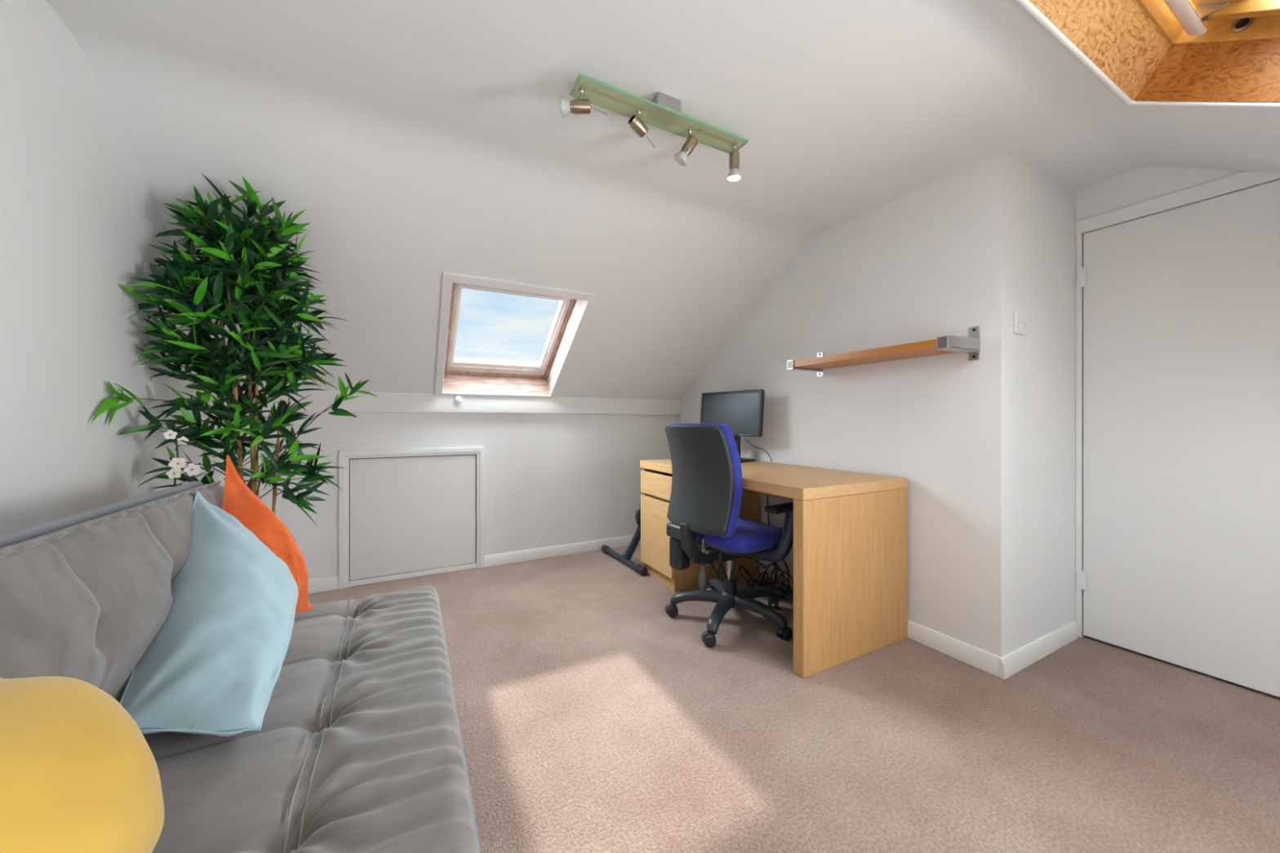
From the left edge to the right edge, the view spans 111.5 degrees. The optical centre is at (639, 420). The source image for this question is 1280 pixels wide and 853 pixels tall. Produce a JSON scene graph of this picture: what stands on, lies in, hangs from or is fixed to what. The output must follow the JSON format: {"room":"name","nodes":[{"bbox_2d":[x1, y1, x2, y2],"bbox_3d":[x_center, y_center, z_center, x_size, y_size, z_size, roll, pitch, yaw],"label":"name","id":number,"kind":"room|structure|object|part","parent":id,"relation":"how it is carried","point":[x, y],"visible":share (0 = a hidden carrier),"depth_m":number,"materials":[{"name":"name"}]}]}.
{"room":"home office","nodes":[
{"label":"home office","id":0,"kind":"room"},
{"bbox_2d":[0,0,243,535],"bbox_3d":[-1.298,-0.041,0.651,0.090,2.063,4.045,0,0,-28],"label":"wall","id":1,"kind":"structure","parent":0,"point":[80,218],"depth_m":1.16,"materials":[{"name":"paint"}]},
{"bbox_2d":[243,412,679,580],"bbox_3d":[-0.932,0.431,3.071,2.821,1.121,0.090,0,0,-28],"label":"wall","id":2,"kind":"structure","parent":0,"point":[550,480],"depth_m":3.06,"materials":[{"name":"paint"}]},
{"bbox_2d":[338,446,484,589],"bbox_3d":[-1.436,0.584,2.799,0.814,0.814,0.120,0,0,-28],"label":"door","id":3,"kind":"structure","parent":2,"relation":"in","point":[413,511],"depth_m":2.74,"materials":[{"name":"white paint"}]},
{"bbox_3d":[-1.420,0.974,2.769,0.716,0.033,0.026,0,0,-28],"label":"sill","id":4,"kind":"part","parent":3,"relation":"part of","materials":[{"name":"white paint"}]},
{"bbox_2d":[454,395,462,403],"bbox_3d":[-1.180,-0.137,2.835,0.047,0.046,0.029,0,0,-28],"label":"handle","id":5,"kind":"object","parent":2,"relation":"attached to","point":[458,399],"visible":1,"depth_m":2.83,"materials":[{"name":"white plastic"}]},
{"bbox_2d":[242,389,682,414],"bbox_3d":[-0.900,-0.112,3.010,2.821,0.125,0.047,0,0,-28],"label":"ledge","id":6,"kind":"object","parent":2,"relation":"attached to","point":[385,402],"depth_m":2.89,"materials":[{"name":"paint"}]},
{"bbox_2d":[307,534,640,593],"bbox_3d":[-0.907,0.953,3.024,2.821,0.076,0.016,0,0,-28],"label":"baseboard","id":7,"kind":"structure","parent":2,"relation":"attached to","point":[327,584],"depth_m":3.10,"materials":[{"name":"white paint"}]},
{"bbox_2d":[45,0,1279,399],"bbox_3d":[0.305,-0.580,1.499,3.658,0.982,4.045,0,0,-28],"label":"ceiling","id":8,"kind":"structure","parent":0,"point":[418,141],"depth_m":1.51,"materials":[{"name":"paint"}]},
{"bbox_2d":[434,271,596,397],"bbox_3d":[-0.804,-0.520,2.662,0.788,0.707,0.930,0,0,-28],"label":"window","id":9,"kind":"structure","parent":8,"relation":"attached to","point":[454,375],"depth_m":2.81,"materials":[{"name":"white paint"}]},
{"bbox_3d":[-0.827,-0.583,2.718,0.648,0.056,0.844,0,-34,-28],"label":"sash","id":10,"kind":"part","parent":9,"relation":"part of","materials":[{"name":"paint"}]},
{"bbox_3d":[-0.828,-0.584,2.713,0.700,0.069,0.898,0,-34,-28],"label":"frame","id":11,"kind":"part","parent":9,"relation":"part of","materials":[{"name":"wood"}]},
{"bbox_2d":[560,73,748,181],"bbox_3d":[0.066,-0.955,1.425,0.672,0.173,0.093,0,0,-28],"label":"track light","id":12,"kind":"object","parent":8,"relation":"attached to","point":[664,109],"visible":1,"depth_m":1.40,"materials":[{"name":"green glass"}]},
{"bbox_3d":[-0.217,-0.931,1.299,0.054,0.050,0.050,0,0,-28],"label":"bulb","id":13,"kind":"part","parent":12,"relation":"part of","materials":[{"name":"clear glass"}]},
{"bbox_3d":[-0.174,-0.972,1.297,0.018,0.051,0.018,0,0,-28],"label":"spot stem","id":14,"kind":"part","parent":12,"relation":"part of","materials":[{"name":"silver metal"}]},
{"bbox_3d":[-0.119,-0.926,1.303,0.042,0.018,0.006,0,0,-10],"label":"aiming rod","id":15,"kind":"part","parent":12,"relation":"part of","materials":[{"name":"silver metal"}]},
{"bbox_3d":[-0.004,-0.972,1.387,0.018,0.051,0.018,0,0,-28],"label":"spot stem","id":16,"kind":"part","parent":12,"relation":"part of","materials":[{"name":"silver metal"}]},
{"bbox_3d":[0.035,-0.908,1.419,0.038,0.028,0.006,0,0,-38],"label":"aiming rod","id":17,"kind":"part","parent":12,"relation":"part of","materials":[{"name":"silver metal"}]},
{"bbox_3d":[0.084,-0.998,1.433,0.588,0.005,0.012,0,0,-28],"label":"wire rail","id":18,"kind":"part","parent":12,"relation":"part of","materials":[{"name":"silver metal"}]},
{"bbox_3d":[0.136,-0.885,1.484,0.042,0.027,0.044,0,0,-28],"label":"bulb","id":19,"kind":"part","parent":12,"relation":"part of","materials":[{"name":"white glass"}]},
{"bbox_3d":[0.139,-0.900,1.485,0.051,0.056,0.048,0,0,-28],"label":"bulb","id":20,"kind":"part","parent":12,"relation":"part of","materials":[{"name":"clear glass"}]},
{"bbox_3d":[0.169,-0.972,1.478,0.018,0.051,0.018,0,0,-28],"label":"spot stem","id":21,"kind":"part","parent":12,"relation":"part of","materials":[{"name":"silver metal"}]},
{"bbox_3d":[0.338,-0.972,1.562,0.018,0.051,0.018,0,0,-28],"label":"spot stem","id":22,"kind":"part","parent":12,"relation":"part of","materials":[{"name":"silver metal"}]},
{"bbox_3d":[0.339,-0.874,1.571,0.047,0.010,0.047,0,0,-28],"label":"bulb","id":23,"kind":"part","parent":12,"relation":"part of","materials":[{"name":"white glass"}]},
{"bbox_3d":[0.339,-0.896,1.571,0.050,0.049,0.050,0,0,-28],"label":"bulb","id":24,"kind":"part","parent":12,"relation":"part of","materials":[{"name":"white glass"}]},
{"bbox_2d":[1015,0,1279,107],"bbox_3d":[1.366,-0.743,0.657,0.850,0.812,1.068,0,0,-28],"label":"window","id":25,"kind":"structure","parent":8,"relation":"attached to","point":[1191,53],"depth_m":1.14,"materials":[{"name":"wood"}]},
{"bbox_3d":[1.381,-0.797,0.628,0.850,0.082,1.152,0,34,-28],"label":"frame","id":26,"kind":"part","parent":25,"relation":"part of","materials":[{"name":"brown wood"}]},
{"bbox_3d":[1.394,-0.817,0.605,0.774,0.040,1.054,0,34,-28],"label":"sash","id":27,"kind":"part","parent":25,"relation":"part of","materials":[{"name":"brown wood"}]},
{"bbox_2d":[307,543,1279,852],"bbox_3d":[0.305,1.021,1.499,3.738,0.060,4.045,0,0,-28],"label":"floor","id":28,"kind":"structure","parent":0,"point":[593,718],"depth_m":1.34,"materials":[{"name":"brown carpet"}]},
{"bbox_2d":[163,430,200,486],"bbox_3d":[-1.513,0.510,1.412,0.122,0.961,0.084,0,0,20],"label":"flowers","id":29,"kind":"object","parent":28,"relation":"on","point":[176,464],"visible":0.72,"depth_m":1.40,"materials":[{"name":"white plant"}]},
{"bbox_3d":[-1.522,0.511,1.420,0.028,0.960,0.011,0,0,-5],"label":"stem","id":30,"kind":"part","parent":29,"relation":"part of","materials":[{"name":"green plant"}]},
{"bbox_2d":[90,173,378,526],"bbox_3d":[-1.395,0.078,1.647,0.735,1.825,0.535,0,0,-36],"label":"bamboo plant","id":31,"kind":"object","parent":28,"relation":"on","point":[262,274],"visible":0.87,"depth_m":1.52,"materials":[{"name":"green plant"}]},
{"bbox_2d":[0,480,480,852],"bbox_3d":[-0.631,0.584,0.648,0.697,0.814,1.778,0,0,-28],"label":"sofa","id":32,"kind":"object","parent":28,"relation":"on","point":[358,747],"visible":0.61,"depth_m":0.76,"materials":[{"name":"grey fabric"}]},
{"bbox_2d":[0,676,164,852],"bbox_3d":[-0.585,0.383,0.350,0.234,0.346,0.463,0,0,-19],"label":"cushion","id":33,"kind":"object","parent":32,"relation":"on","point":[78,774],"visible":1,"depth_m":0.41,"materials":[{"name":"yellow fabric"}]},
{"bbox_2d":[0,484,224,702],"bbox_3d":[-0.834,0.399,0.541,0.114,0.421,1.777,0,0,-28],"label":"cushion","id":34,"kind":"object","parent":32,"relation":"on","point":[84,597],"depth_m":0.73,"materials":[{"name":"grey fabric"}]},
{"bbox_2d":[119,491,297,736],"bbox_3d":[-0.909,0.385,0.970,0.239,0.402,0.560,0,0,-33],"label":"cushion","id":35,"kind":"object","parent":32,"relation":"on","point":[213,667],"visible":0.96,"depth_m":0.84,"materials":[{"name":"blue fabric"}]},
{"bbox_2d":[222,455,312,613],"bbox_3d":[-1.081,0.337,1.259,0.210,0.479,0.164,0,0,-28],"label":"cushion","id":36,"kind":"object","parent":32,"relation":"on","point":[239,500],"visible":0.47,"depth_m":1.24,"materials":[{"name":"orange fabric"}]},
{"bbox_2d":[142,585,478,852],"bbox_3d":[-0.588,0.662,0.671,0.588,0.158,1.777,0,0,-28],"label":"seat cushion","id":37,"kind":"object","parent":32,"relation":"on","point":[358,747],"depth_m":0.77,"materials":[{"name":"grey fabric"}]},
{"bbox_2d":[600,502,647,575],"bbox_3d":[0.061,0.677,3.132,0.495,0.629,0.600,0,0,-28],"label":"metal frame","id":38,"kind":"object","parent":28,"relation":"on","point":[626,557],"visible":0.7,"depth_m":2.97,"materials":[{"name":"black metal"}]},
{"bbox_2d":[664,423,793,648],"bbox_3d":[0.463,0.502,2.152,0.641,0.978,0.596,0,0,-34],"label":"office chair","id":39,"kind":"object","parent":28,"relation":"on","point":[705,526],"visible":0.98,"depth_m":1.99,"materials":[{"name":"grey plastic"}]},
{"bbox_3d":[0.287,0.899,2.197,0.271,0.090,0.076,0,0,10],"label":"leg","id":40,"kind":"part","parent":39,"relation":"part of","materials":[{"name":"plastic"}]},
{"bbox_3d":[0.291,0.738,2.037,0.039,0.118,0.039,0,0,-34],"label":"pump bulb","id":41,"kind":"part","parent":39,"relation":"part of","materials":[{"name":"grey rubber"}]},
{"bbox_2d":[669,423,742,537],"bbox_3d":[0.273,0.262,2.050,0.152,0.498,0.424,0,0,-34],"label":"chair backrest","id":42,"kind":"object","parent":39,"relation":"on","point":[706,495],"depth_m":1.94,"materials":[{"name":"black plastic"}]},
{"bbox_3d":[0.307,0.585,2.072,0.105,0.068,0.100,0,0,-34],"label":"metal plate","id":43,"kind":"part","parent":39,"relation":"part of","materials":[{"name":"silver metal"}]},
{"bbox_3d":[0.427,0.899,2.332,0.076,0.090,0.271,0,0,-8],"label":"leg","id":44,"kind":"part","parent":39,"relation":"part of","materials":[{"name":"plastic"}]},
{"bbox_3d":[0.372,0.899,2.022,0.076,0.090,0.271,0,0,28],"label":"leg","id":45,"kind":"part","parent":39,"relation":"part of","materials":[{"name":"plastic"}]},
{"bbox_3d":[0.471,0.561,2.182,0.450,0.097,0.470,0,0,-34],"label":"seat","id":46,"kind":"part","parent":39,"relation":"part of","materials":[{"name":"blue fabric"}]},
{"bbox_3d":[0.514,0.650,2.027,0.022,0.030,0.179,0,0,-30],"label":"lever","id":47,"kind":"part","parent":39,"relation":"part of","materials":[{"name":"black plastic"}]},
{"bbox_3d":[0.599,0.899,2.241,0.271,0.090,0.076,0,0,-26],"label":"leg","id":48,"kind":"part","parent":39,"relation":"part of","materials":[{"name":"plastic"}]},
{"bbox_3d":[0.565,0.899,2.049,0.076,0.090,0.271,0,0,-44],"label":"leg","id":49,"kind":"part","parent":39,"relation":"part of","materials":[{"name":"plastic"}]},
{"bbox_3d":[0.612,0.527,1.997,0.215,0.250,0.089,0,0,29],"label":"armrest","id":50,"kind":"part","parent":39,"relation":"part of","materials":[{"name":"black plastic"}]},
{"bbox_2d":[738,565,774,587],"bbox_3d":[0.680,0.931,2.567,0.152,0.115,0.277,0,0,-28],"label":"lead","id":51,"kind":"object","parent":28,"relation":"on","point":[758,582],"visible":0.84,"depth_m":2.56,"materials":[{"name":"black plastic"}]},
{"bbox_2d":[640,458,907,679],"bbox_3d":[0.609,0.626,2.419,0.672,0.730,1.340,0,0,-28],"label":"desk","id":52,"kind":"object","parent":28,"relation":"on","point":[851,528],"visible":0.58,"depth_m":1.84,"materials":[{"name":"brown wood"}]},
{"bbox_3d":[0.226,0.397,2.748,0.299,0.139,0.384,0,0,-28],"label":"drawer","id":53,"kind":"part","parent":52,"relation":"part of","materials":[{"name":"brown wood"}]},
{"bbox_3d":[0.101,0.700,2.682,0.018,0.430,0.384,0,0,-28],"label":"cupboard door","id":54,"kind":"part","parent":52,"relation":"part of","materials":[{"name":"brown wood"}]},
{"bbox_2d":[700,389,764,462],"bbox_3d":[0.595,0.035,2.836,0.215,0.452,0.492,0,0,-39],"label":"monitor","id":55,"kind":"object","parent":52,"relation":"on","point":[741,411],"visible":0.66,"depth_m":2.77,"materials":[{"name":"black plastic"}]},
{"bbox_2d":[746,440,772,462],"bbox_3d":[0.748,0.191,2.740,0.160,0.135,0.019,0,0,14],"label":"cable","id":56,"kind":"object","parent":52,"relation":"on","point":[746,440],"visible":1,"depth_m":2.74,"materials":[{"name":"black plastic"}]},
{"bbox_2d":[766,495,776,584],"bbox_3d":[0.818,0.659,2.699,0.019,0.657,0.151,0,0,-3],"label":"hanging cable","id":57,"kind":"object","parent":52,"relation":"hanging from","point":[766,495],"visible":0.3,"depth_m":2.75,"materials":[{"name":"black plastic"}]},
{"bbox_3d":[0.911,0.649,1.849,0.672,0.683,0.050,0,0,-28],"label":"panel","id":58,"kind":"part","parent":52,"relation":"part of","materials":[{"name":"brown wood"}]},
{"bbox_2d":[760,584,786,599],"bbox_3d":[0.725,0.971,2.491,0.211,0.040,0.060,0,0,39],"label":"power adapter","id":59,"kind":"object","parent":28,"relation":"on","point":[778,590],"visible":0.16,"depth_m":2.44,"materials":[{"name":"black plastic"}]},
{"bbox_2d":[758,559,793,594],"bbox_3d":[0.817,0.899,2.519,0.134,0.182,0.298,0,0,-28],"label":"lead","id":60,"kind":"object","parent":28,"relation":"on","point":[788,588],"visible":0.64,"depth_m":2.52,"materials":[{"name":"black plastic"}]},
{"bbox_2d":[777,590,793,605],"bbox_3d":[0.824,0.971,2.399,0.148,0.037,0.277,0,0,-28],"label":"lead","id":61,"kind":"object","parent":28,"relation":"on","point":[788,599],"visible":0.41,"depth_m":2.38,"materials":[{"name":"black plastic"}]},
{"bbox_2d":[680,159,983,650],"bbox_3d":[0.865,-0.041,2.777,0.080,2.063,2.310,0,0,-28],"label":"wall","id":62,"kind":"structure","parent":0,"point":[908,268],"depth_m":2.05,"materials":[{"name":"paint"}]},
{"bbox_2d":[760,560,1000,677],"bbox_3d":[0.860,0.953,2.684,0.016,0.076,2.270,0,0,-28],"label":"baseboard","id":63,"kind":"structure","parent":62,"relation":"attached to","point":[989,663],"depth_m":1.83,"materials":[{"name":"white paint"}]},
{"bbox_2d":[786,325,980,377],"bbox_3d":[1.075,-0.313,2.040,0.237,0.136,0.790,0,0,-28],"label":"wall shelf","id":64,"kind":"object","parent":62,"relation":"attached to","point":[944,344],"visible":1,"depth_m":1.85,"materials":[{"name":"brown wood"}]},
{"bbox_3d":[1.002,-0.313,2.426,0.005,0.136,0.040,0,0,-28],"label":"wall plate","id":65,"kind":"part","parent":64,"relation":"part of","materials":[{"name":"silver metal"}]},
{"bbox_3d":[1.353,-0.313,1.763,0.005,0.136,0.040,0,0,-28],"label":"wall plate","id":66,"kind":"part","parent":64,"relation":"part of","materials":[{"name":"silver metal"}]},
{"bbox_2d":[983,151,1075,657],"bbox_3d":[1.744,-0.070,1.902,0.817,2.123,0.060,0,0,-28],"label":"wall","id":67,"kind":"structure","parent":0,"point":[1029,215],"depth_m":1.79,"materials":[{"name":"paint"}]},
{"bbox_2d":[1014,311,1026,334],"bbox_3d":[1.527,-0.390,1.746,0.086,0.086,0.012,0,0,-28],"label":"light switch","id":68,"kind":"object","parent":67,"relation":"attached to","point":[1020,317],"visible":1,"depth_m":1.74,"materials":[{"name":"white plastic"}]},
{"bbox_2d":[1000,620,1078,679],"bbox_3d":[1.689,0.953,1.829,0.683,0.076,0.016,0,0,-28],"label":"baseboard","id":69,"kind":"structure","parent":67,"relation":"attached to","point":[1028,655],"depth_m":1.80,"materials":[{"name":"white paint"}]},
{"bbox_2d":[1075,167,1279,637],"bbox_3d":[2.429,-0.060,1.322,0.090,2.103,1.645,0,0,-28],"label":"wall","id":70,"kind":"structure","parent":0,"point":[1139,184],"depth_m":1.86,"materials":[{"name":"paint"}]},
{"bbox_2d":[1075,171,1279,697],"bbox_3d":[2.234,0.037,1.680,0.118,1.907,0.790,0,0,-28],"label":"door","id":71,"kind":"structure","parent":70,"relation":"in","point":[1181,305],"depth_m":1.73,"materials":[{"name":"white paint"}]},
{"bbox_3d":[2.013,0.068,1.998,0.012,1.847,0.020,0,0,-28],"label":"casing","id":72,"kind":"part","parent":71,"relation":"part of","materials":[{"name":"white paint"}]},
{"bbox_3d":[2.137,-0.886,1.764,0.012,0.060,0.550,0,0,-28],"label":"head casing","id":73,"kind":"part","parent":71,"relation":"part of","materials":[{"name":"white paint"}]}
]}

